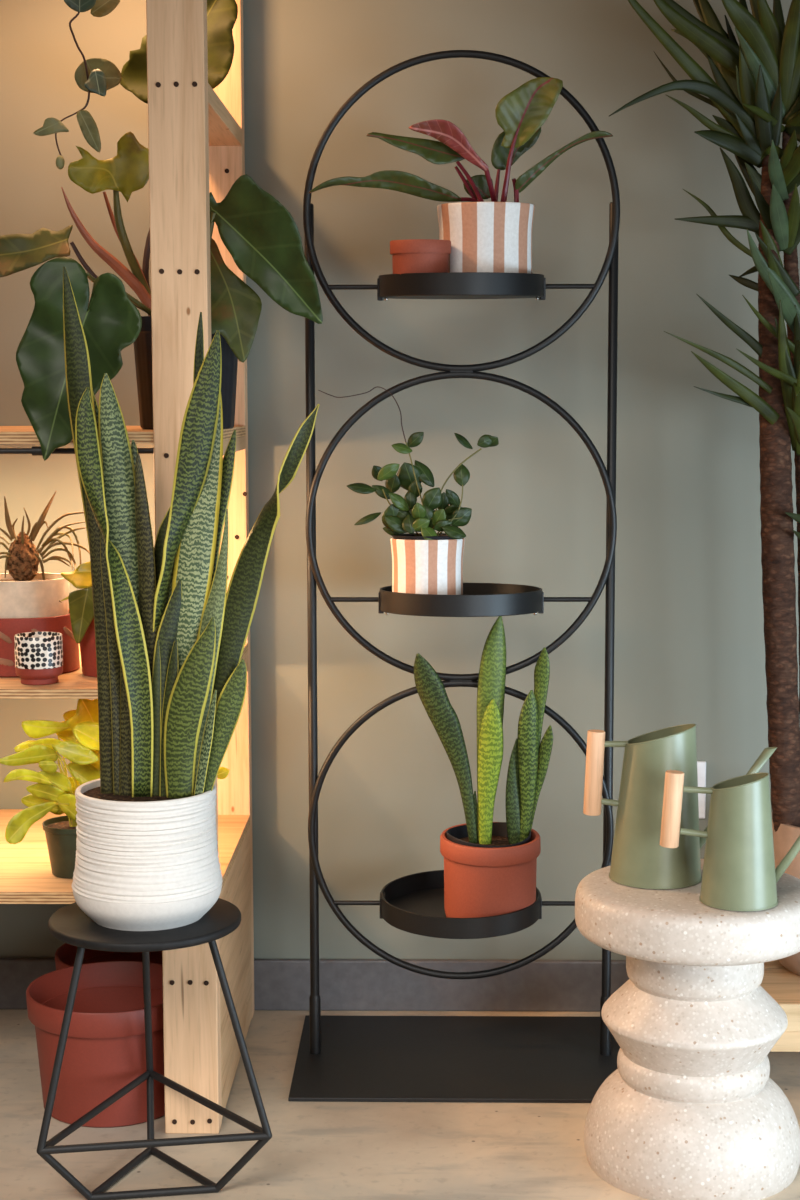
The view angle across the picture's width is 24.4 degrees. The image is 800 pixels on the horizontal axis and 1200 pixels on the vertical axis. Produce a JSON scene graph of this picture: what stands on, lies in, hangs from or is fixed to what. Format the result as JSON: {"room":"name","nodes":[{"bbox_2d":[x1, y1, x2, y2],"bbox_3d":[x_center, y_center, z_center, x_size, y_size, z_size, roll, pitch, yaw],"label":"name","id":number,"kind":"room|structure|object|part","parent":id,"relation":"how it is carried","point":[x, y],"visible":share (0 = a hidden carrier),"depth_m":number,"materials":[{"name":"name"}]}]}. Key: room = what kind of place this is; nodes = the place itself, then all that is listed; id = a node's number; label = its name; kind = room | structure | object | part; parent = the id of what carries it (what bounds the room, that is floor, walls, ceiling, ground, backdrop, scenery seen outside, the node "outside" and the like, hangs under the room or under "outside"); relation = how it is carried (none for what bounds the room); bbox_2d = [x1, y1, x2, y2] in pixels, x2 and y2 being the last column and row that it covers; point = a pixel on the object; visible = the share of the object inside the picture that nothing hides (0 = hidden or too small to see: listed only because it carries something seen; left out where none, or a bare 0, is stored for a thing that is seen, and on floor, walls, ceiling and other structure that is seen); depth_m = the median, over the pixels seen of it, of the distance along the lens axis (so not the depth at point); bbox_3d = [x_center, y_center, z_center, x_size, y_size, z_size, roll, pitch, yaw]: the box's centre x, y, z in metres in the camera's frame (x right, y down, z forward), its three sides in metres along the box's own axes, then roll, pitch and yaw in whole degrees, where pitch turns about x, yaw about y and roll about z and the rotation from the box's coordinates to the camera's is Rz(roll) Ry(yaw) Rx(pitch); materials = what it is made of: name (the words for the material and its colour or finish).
{"room":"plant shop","nodes":[
{"label":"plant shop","id":0,"kind":"room"},
{"bbox_2d":[0,0,799,959],"bbox_3d":[0.051,-0.697,2.801,4.400,2.720,0.100,0,6,1],"label":"wall","id":1,"kind":"structure","parent":0,"point":[689,642],"depth_m":2.80,"materials":[{"name":"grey paint"}]},
{"bbox_2d":[0,958,628,1011],"bbox_3d":[0.053,0.601,2.888,4.400,0.081,0.012,0,6,1],"label":"baseboard","id":2,"kind":"structure","parent":1,"relation":"attached to","point":[279,984],"depth_m":2.88,"materials":[{"name":"grey paint"}]},
{"bbox_2d":[697,761,705,818],"bbox_3d":[0.434,0.293,2.849,0.073,0.090,0.008,0,6,1],"label":"wall outlet","id":3,"kind":"object","parent":1,"relation":"attached to","point":[701,765],"visible":0.09,"depth_m":2.85,"materials":[{"name":"white plastic"}]},
{"bbox_2d":[0,1009,799,1199],"bbox_3d":[0.022,0.864,1.157,4.400,0.060,3.711,0,6,1],"label":"floor","id":4,"kind":"structure","parent":0,"point":[316,1150],"depth_m":2.37,"materials":[{"name":"concrete"}]},
{"bbox_2d":[26,961,164,1127],"bbox_3d":[-0.391,0.603,2.511,0.225,0.162,0.225,0,6,1],"label":"plant pot","id":5,"kind":"object","parent":4,"relation":"on","point":[105,1051],"visible":0.72,"depth_m":2.43,"materials":[{"name":"red ceramic"}]},
{"bbox_2d":[55,943,161,969],"bbox_3d":[-0.394,0.587,2.729,0.224,0.146,0.224,0,6,1],"label":"tub","id":6,"kind":"object","parent":4,"relation":"on","point":[65,955],"visible":0.21,"depth_m":2.80,"materials":[{"name":"red ceramic"}]},
{"bbox_2d":[0,0,253,1133],"bbox_3d":[-0.667,-0.163,2.564,0.871,1.676,0.483,0,6,1],"label":"shelving rack","id":7,"kind":"object","parent":4,"relation":"on","point":[196,138],"visible":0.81,"depth_m":2.39,"materials":[{"name":"brown wood"}]},
{"bbox_2d":[14,632,62,684],"bbox_3d":[-0.469,0.076,2.401,0.062,0.063,0.062,0,6,1],"label":"cup","id":8,"kind":"object","parent":7,"relation":"on","point":[38,655],"visible":1,"depth_m":2.38,"materials":[{"name":"ceramic"}]},
{"bbox_2d":[0,490,89,676],"bbox_3d":[-0.505,-0.027,2.508,0.164,0.243,0.150,-2,7,-17],"label":"potted spiky plant","id":9,"kind":"object","parent":7,"relation":"on","point":[30,600],"visible":0.92,"depth_m":2.47,"materials":[{"name":"beige ceramic"}]},
{"bbox_3d":[-0.512,0.029,2.512,0.127,0.120,0.127,0,6,1],"label":"pot","id":10,"kind":"part","parent":9,"relation":"part of","materials":[{"name":"beige ceramic"}]},
{"bbox_2d":[33,0,121,169],"bbox_3d":[-0.421,-0.827,2.338,0.116,0.553,0.195,2,7,22],"label":"trailing vine","id":11,"kind":"object","parent":7,"relation":"on","point":[93,75],"visible":1,"depth_m":2.36,"materials":[{"name":"plant"}]},
{"bbox_3d":[-0.419,-0.717,2.357,0.047,0.298,0.003,0,6,1],"label":"stem","id":12,"kind":"part","parent":11,"relation":"part of","materials":[{"name":"green plant"}]},
{"bbox_2d":[60,561,96,676],"bbox_3d":[-0.398,0.017,2.455,0.075,0.167,0.103,3,7,24],"label":"pothos","id":13,"kind":"object","parent":7,"relation":"on","point":[80,601],"visible":0.45,"depth_m":2.42,"materials":[{"name":"ceramic"}]},
{"bbox_2d":[80,618,96,676],"bbox_3d":[-0.393,0.057,2.473,0.075,0.083,0.075,0,6,1],"label":"pot","id":14,"kind":"object","parent":13,"relation":"on","point":[87,630],"depth_m":2.44,"materials":[{"name":"ceramic"}]},
{"bbox_2d":[0,699,229,878],"bbox_3d":[-0.381,0.246,2.463,0.304,0.240,0.119,-2,7,-18],"label":"potted plant","id":15,"kind":"object","parent":7,"relation":"on","point":[54,791],"visible":0.72,"depth_m":2.42,"materials":[{"name":"yellow plant"}]},
{"bbox_2d":[42,815,76,878],"bbox_3d":[-0.434,0.331,2.472,0.086,0.069,0.086,0,6,1],"label":"pot","id":16,"kind":"object","parent":15,"relation":"on","point":[60,832],"depth_m":2.44,"materials":[{"name":"green plastic"}]},
{"bbox_3d":[-0.443,0.248,2.439,0.020,0.126,0.054,0,6,1],"label":"stem","id":17,"kind":"part","parent":15,"relation":"part of","materials":[{"name":"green plant"}]},
{"bbox_3d":[-0.448,0.253,2.459,0.021,0.113,0.013,0,6,1],"label":"stem","id":18,"kind":"part","parent":15,"relation":"part of","materials":[{"name":"green plant"}]},
{"bbox_3d":[-0.446,0.243,2.467,0.022,0.130,0.013,0,6,1],"label":"stem","id":19,"kind":"part","parent":15,"relation":"part of","materials":[{"name":"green plant"}]},
{"bbox_3d":[-0.434,0.254,2.444,0.007,0.113,0.050,3,7,26],"label":"stem","id":20,"kind":"part","parent":15,"relation":"part of","materials":[{"name":"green plant"}]},
{"bbox_2d":[0,0,322,460],"bbox_3d":[-0.343,-0.496,2.382,0.423,0.623,0.287,-3,7,-21],"label":"philodendron","id":21,"kind":"object","parent":7,"relation":"on","point":[261,236],"visible":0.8,"depth_m":2.36,"materials":[{"name":"green plant"}]},
{"bbox_3d":[-0.381,-0.455,2.454,0.122,0.177,0.057,0,6,1],"label":"stem","id":22,"kind":"part","parent":21,"relation":"part of","materials":[{"name":"brown plant"}]},
{"bbox_3d":[-0.368,-0.421,2.479,0.144,0.116,0.016,-1,6,-11],"label":"stem","id":23,"kind":"part","parent":21,"relation":"part of","materials":[{"name":"brown plant"}]},
{"bbox_3d":[-0.355,-0.385,2.391,0.023,0.065,0.207,3,7,23],"label":"stem","id":24,"kind":"part","parent":21,"relation":"part of","materials":[{"name":"green plant"}]},
{"bbox_3d":[-0.359,-0.460,2.475,0.075,0.170,0.011,0,6,1],"label":"stem","id":25,"kind":"part","parent":21,"relation":"part of","materials":[{"name":"plant"}]},
{"bbox_3d":[-0.345,-0.454,2.447,0.059,0.177,0.070,0,6,1],"label":"stem","id":26,"kind":"part","parent":21,"relation":"part of","materials":[{"name":"plant"}]},
{"bbox_3d":[-0.321,-0.519,2.487,0.053,0.297,0.029,0,6,1],"label":"stem","id":27,"kind":"part","parent":21,"relation":"part of","materials":[{"name":"brown plant"}]},
{"bbox_2d":[133,316,237,428],"bbox_3d":[-0.287,-0.305,2.491,0.150,0.148,0.150,0,6,1],"label":"pot","id":28,"kind":"object","parent":21,"relation":"on","point":[227,326],"depth_m":2.45,"materials":[{"name":"black plastic"}]},
{"bbox_3d":[-0.262,-0.427,2.426,0.013,0.151,0.115,-3,7,-22],"label":"stem","id":29,"kind":"part","parent":21,"relation":"part of","materials":[{"name":"green plant"}]},
{"bbox_3d":[-0.273,-0.131,2.337,0.070,1.660,0.036,0,6,1],"label":"post","id":30,"kind":"part","parent":7,"relation":"part of","materials":[{"name":"brown wood"}]},
{"bbox_3d":[-0.265,-0.180,2.779,0.070,1.660,0.036,0,6,1],"label":"post","id":31,"kind":"part","parent":7,"relation":"part of","materials":[{"name":"brown wood"}]},
{"bbox_2d":[36,898,271,1199],"bbox_3d":[-0.287,0.543,2.268,0.272,0.333,0.271,0,6,1],"label":"stool","id":32,"kind":"object","parent":4,"relation":"on","point":[69,924],"visible":0.84,"depth_m":2.20,"materials":[{"name":"black metal"}]},
{"bbox_3d":[-0.396,0.522,2.169,0.074,0.248,0.009,-6,9,-42],"label":"leg","id":33,"kind":"part","parent":32,"relation":"part of","materials":[{"name":"black metal"}]},
{"bbox_3d":[-0.307,0.386,2.231,0.230,0.011,0.230,0,6,1],"label":"seat","id":34,"kind":"part","parent":32,"relation":"part of","materials":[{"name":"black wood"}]},
{"bbox_3d":[-0.323,0.501,2.362,0.009,0.248,0.077,-1,6,-5],"label":"leg","id":35,"kind":"part","parent":32,"relation":"part of","materials":[{"name":"black metal"}]},
{"bbox_2d":[63,267,319,930],"bbox_3d":[-0.244,-0.002,2.186,0.303,0.777,0.178,0,6,1],"label":"potted snake plant","id":36,"kind":"object","parent":32,"relation":"on","point":[171,636],"visible":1,"depth_m":2.17,"materials":[{"name":"green plant"}]},
{"bbox_3d":[-0.304,0.304,2.222,0.180,0.162,0.180,0,6,1],"label":"pot","id":37,"kind":"part","parent":36,"relation":"part of","materials":[{"name":"white ceramic"}]},
{"bbox_3d":[-0.192,0.518,2.202,0.083,0.248,0.009,2,7,19],"label":"leg","id":38,"kind":"part","parent":32,"relation":"part of","materials":[{"name":"black metal"}]},
{"bbox_2d":[288,50,619,1102],"bbox_3d":[0.087,-0.043,2.603,0.475,1.424,0.337,0,6,1],"label":"plant stand","id":39,"kind":"object","parent":4,"relation":"on","point":[537,1059],"visible":0.88,"depth_m":2.60,"materials":[{"name":"black metal"}]},
{"bbox_3d":[-0.125,0.055,2.625,0.013,1.214,0.013,0,6,1],"label":"upright post","id":40,"kind":"part","parent":39,"relation":"part of","materials":[{"name":"black metal"}]},
{"bbox_3d":[-0.066,-0.433,2.563,0.075,0.007,0.006,0,6,1],"label":"support rod","id":41,"kind":"part","parent":39,"relation":"part of","materials":[{"name":"black metal"}]},
{"bbox_3d":[-0.065,-0.001,2.611,0.074,0.007,0.006,0,6,1],"label":"support rod","id":42,"kind":"part","parent":39,"relation":"part of","materials":[{"name":"black metal"}]},
{"bbox_3d":[-0.062,0.435,2.660,0.072,0.007,0.006,0,6,1],"label":"support rod","id":43,"kind":"part","parent":39,"relation":"part of","materials":[{"name":"black metal"}]},
{"bbox_2d":[318,386,498,594],"bbox_3d":[0.013,-0.141,2.568,0.247,0.308,0.103,0,5,1],"label":"potted hoya","id":44,"kind":"object","parent":39,"relation":"on","point":[428,561],"visible":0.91,"depth_m":2.54,"materials":[{"name":"plant"}]},
{"bbox_3d":[0.004,-0.117,2.561,0.058,0.073,0.002,0,5,1],"label":"stem","id":45,"kind":"part","parent":44,"relation":"part of","materials":[{"name":"green plant"}]},
{"bbox_3d":[0.024,-0.150,2.558,0.033,0.137,0.003,0,5,1],"label":"stem","id":46,"kind":"part","parent":44,"relation":"part of","materials":[{"name":"green plant"}]},
{"bbox_2d":[390,538,464,594],"bbox_3d":[0.038,-0.037,2.577,0.103,0.099,0.103,0,5,1],"label":"pot","id":47,"kind":"object","parent":44,"relation":"on","point":[419,565],"depth_m":2.53,"materials":[{"name":"ceramic"}]},
{"bbox_3d":[0.067,-0.120,2.559,0.042,0.079,0.002,0,5,1],"label":"stem","id":48,"kind":"part","parent":44,"relation":"part of","materials":[{"name":"green plant"}]},
{"bbox_3d":[0.078,-0.145,2.557,0.070,0.129,0.002,0,5,1],"label":"stem","id":49,"kind":"part","parent":44,"relation":"part of","materials":[{"name":"green plant"}]},
{"bbox_2d":[390,239,450,274],"bbox_3d":[0.028,-0.451,2.507,0.083,0.071,0.083,0,8,1],"label":"terracotta pot","id":50,"kind":"object","parent":39,"relation":"on","point":[410,255],"visible":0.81,"depth_m":2.47,"materials":[{"name":"orange ceramic"}]},
{"bbox_3d":[0.088,0.662,2.682,0.475,0.005,0.337,0,6,1],"label":"plate","id":51,"kind":"part","parent":39,"relation":"part of","materials":[{"name":"black metal"}]},
{"bbox_2d":[308,77,612,272],"bbox_3d":[0.083,-0.568,2.554,0.416,0.291,0.135,0,8,1],"label":"potted plant","id":52,"kind":"object","parent":39,"relation":"on","point":[494,236],"visible":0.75,"depth_m":2.52,"materials":[{"name":"plant"}]},
{"bbox_3d":[0.092,-0.575,2.563,0.034,0.052,0.006,0,8,1],"label":"stem","id":53,"kind":"part","parent":52,"relation":"part of","materials":[{"name":"red plant"}]},
{"bbox_3d":[0.097,-0.576,2.553,0.039,0.059,0.007,0,8,1],"label":"stem","id":54,"kind":"part","parent":52,"relation":"part of","materials":[{"name":"red plant"}]},
{"bbox_3d":[0.099,-0.548,2.546,0.037,0.011,0.006,-4,8,-33],"label":"stem","id":55,"kind":"part","parent":52,"relation":"part of","materials":[{"name":"red plant"}]},
{"bbox_2d":[437,202,534,272],"bbox_3d":[0.119,-0.485,2.564,0.135,0.122,0.135,0,8,1],"label":"pot","id":56,"kind":"object","parent":52,"relation":"on","point":[483,236],"depth_m":2.51,"materials":[{"name":"ceramic"}]},
{"bbox_3d":[0.125,-0.567,2.538,0.008,0.045,0.039,2,7,22],"label":"stem","id":57,"kind":"part","parent":52,"relation":"part of","materials":[{"name":"red plant"}]},
{"bbox_3d":[0.134,-0.573,2.563,0.010,0.046,0.007,1,6,9],"label":"stem","id":58,"kind":"part","parent":52,"relation":"part of","materials":[{"name":"red plant"}]},
{"bbox_3d":[0.153,-0.602,2.542,0.029,0.112,0.019,0,8,1],"label":"stem","id":59,"kind":"part","parent":52,"relation":"part of","materials":[{"name":"red plant"}]},
{"bbox_3d":[0.159,-0.565,2.551,0.007,0.033,0.013,6,9,42],"label":"stem","id":60,"kind":"part","parent":52,"relation":"part of","materials":[{"name":"red plant"}]},
{"bbox_3d":[0.086,0.114,2.621,0.032,0.006,0.008,0,6,1],"label":"weld plate","id":61,"kind":"part","parent":39,"relation":"part of","materials":[{"name":"black metal"}]},
{"bbox_2d":[380,870,541,938],"bbox_3d":[0.087,0.436,2.657,0.232,0.041,0.230,0,6,1],"label":"tray","id":62,"kind":"object","parent":39,"relation":"on","point":[413,903],"depth_m":2.59,"materials":[{"name":"metal"}]},
{"bbox_2d":[378,583,543,616],"bbox_3d":[0.086,-0.001,2.609,0.232,0.038,0.229,0,6,1],"label":"tray","id":63,"kind":"object","parent":39,"relation":"on","point":[477,599],"depth_m":2.52,"materials":[{"name":"metal"}]},
{"bbox_2d":[377,272,545,300],"bbox_3d":[0.085,-0.433,2.561,0.232,0.039,0.229,0,6,1],"label":"tray","id":64,"kind":"object","parent":39,"relation":"on","point":[442,285],"depth_m":2.47,"materials":[{"name":"metal"}]},
{"bbox_2d":[414,616,552,917],"bbox_3d":[0.120,0.238,2.600,0.143,0.434,0.164,6,9,43],"label":"potted snake plant","id":65,"kind":"object","parent":39,"relation":"on","point":[490,867],"visible":0.98,"depth_m":2.59,"materials":[{"name":"green plant"}]},
{"bbox_3d":[0.128,0.402,2.628,0.132,0.096,0.132,0,9,1],"label":"pot","id":66,"kind":"part","parent":65,"relation":"part of","materials":[{"name":"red ceramic"}]},
{"bbox_3d":[0.236,0.435,2.654,0.072,0.007,0.006,0,6,1],"label":"support rod","id":67,"kind":"part","parent":39,"relation":"part of","materials":[{"name":"black metal"}]},
{"bbox_3d":[0.236,-0.001,2.606,0.074,0.007,0.006,0,6,1],"label":"support rod","id":68,"kind":"part","parent":39,"relation":"part of","materials":[{"name":"black metal"}]},
{"bbox_3d":[0.235,-0.434,2.558,0.075,0.007,0.006,0,6,1],"label":"support rod","id":69,"kind":"part","parent":39,"relation":"part of","materials":[{"name":"black metal"}]},
{"bbox_3d":[0.297,0.055,2.617,0.013,1.214,0.013,0,6,1],"label":"upright post","id":70,"kind":"part","parent":39,"relation":"part of","materials":[{"name":"black metal"}]},
{"bbox_2d":[575,859,799,1199],"bbox_3d":[0.365,0.537,2.303,0.297,0.375,0.297,1,6,8],"label":"side table","id":71,"kind":"object","parent":4,"relation":"on","point":[691,1108],"visible":0.89,"depth_m":2.21,"materials":[{"name":"beige stone"}]},
{"bbox_2d":[583,724,776,888],"bbox_3d":[0.348,0.250,2.300,0.239,0.195,0.115,0,6,1],"label":"watering can","id":72,"kind":"object","parent":71,"relation":"on","point":[638,860],"visible":0.91,"depth_m":2.26,"materials":[{"name":"green metal"}]},
{"bbox_3d":[0.241,0.214,2.298,0.027,0.106,0.022,0,6,1],"label":"handle","id":73,"kind":"part","parent":72,"relation":"part of","materials":[{"name":"brown wood"}]},
{"bbox_3d":[0.263,0.252,2.302,0.028,0.012,0.008,0,6,1],"label":"handle arm","id":74,"kind":"part","parent":72,"relation":"part of","materials":[{"name":"green metal"}]},
{"bbox_3d":[0.267,0.178,2.293,0.031,0.008,0.008,0,6,1],"label":"handle arm","id":75,"kind":"part","parent":72,"relation":"part of","materials":[{"name":"green metal"}]},
{"bbox_3d":[0.414,0.248,2.298,0.105,0.133,0.012,0,6,1],"label":"spout","id":76,"kind":"part","parent":72,"relation":"part of","materials":[{"name":"green metal"}]},
{"bbox_2d":[660,770,799,910],"bbox_3d":[0.422,0.280,2.194,0.228,0.158,0.092,0,6,1],"label":"watering can","id":77,"kind":"object","parent":71,"relation":"on","point":[740,873],"visible":1,"depth_m":2.17,"materials":[{"name":"green metal"}]},
{"bbox_3d":[0.322,0.248,2.192,0.028,0.091,0.022,0,6,1],"label":"handle","id":78,"kind":"part","parent":77,"relation":"part of","materials":[{"name":"brown wood"}]},
{"bbox_3d":[0.349,0.277,2.195,0.034,0.012,0.008,0,6,1],"label":"handle arm","id":79,"kind":"part","parent":77,"relation":"part of","materials":[{"name":"green metal"}]},
{"bbox_3d":[0.353,0.225,2.189,0.037,0.010,0.008,0,6,1],"label":"handle arm","id":80,"kind":"part","parent":77,"relation":"part of","materials":[{"name":"green metal"}]},
{"bbox_3d":[0.487,0.269,2.192,0.097,0.135,0.011,0,6,1],"label":"spout","id":81,"kind":"part","parent":77,"relation":"part of","materials":[{"name":"green metal"}]},
{"bbox_2d":[760,960,799,1051],"bbox_3d":[0.789,0.598,2.696,0.750,0.127,0.326,0,6,1],"label":"bench","id":82,"kind":"object","parent":4,"relation":"on","point":[780,983],"visible":0.02,"depth_m":2.56,"materials":[{"name":"brown wood"}]},
{"bbox_2d":[609,0,799,975],"bbox_3d":[0.513,-0.160,2.583,0.464,1.405,0.254,0,6,1],"label":"plant","id":83,"kind":"object","parent":82,"relation":"on","point":[756,89],"visible":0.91,"depth_m":2.54,"materials":[{"name":"green plant"}]},
{"bbox_3d":[0.626,0.424,2.672,0.204,0.223,0.204,0,6,1],"label":"pot","id":84,"kind":"part","parent":83,"relation":"part of","materials":[{"name":"white ceramic"}]},
{"bbox_3d":[0.786,0.607,2.557,0.730,0.031,0.023,0,6,1],"label":"rail","id":85,"kind":"part","parent":82,"relation":"part of","materials":[{"name":"brown wood"}]}
]}

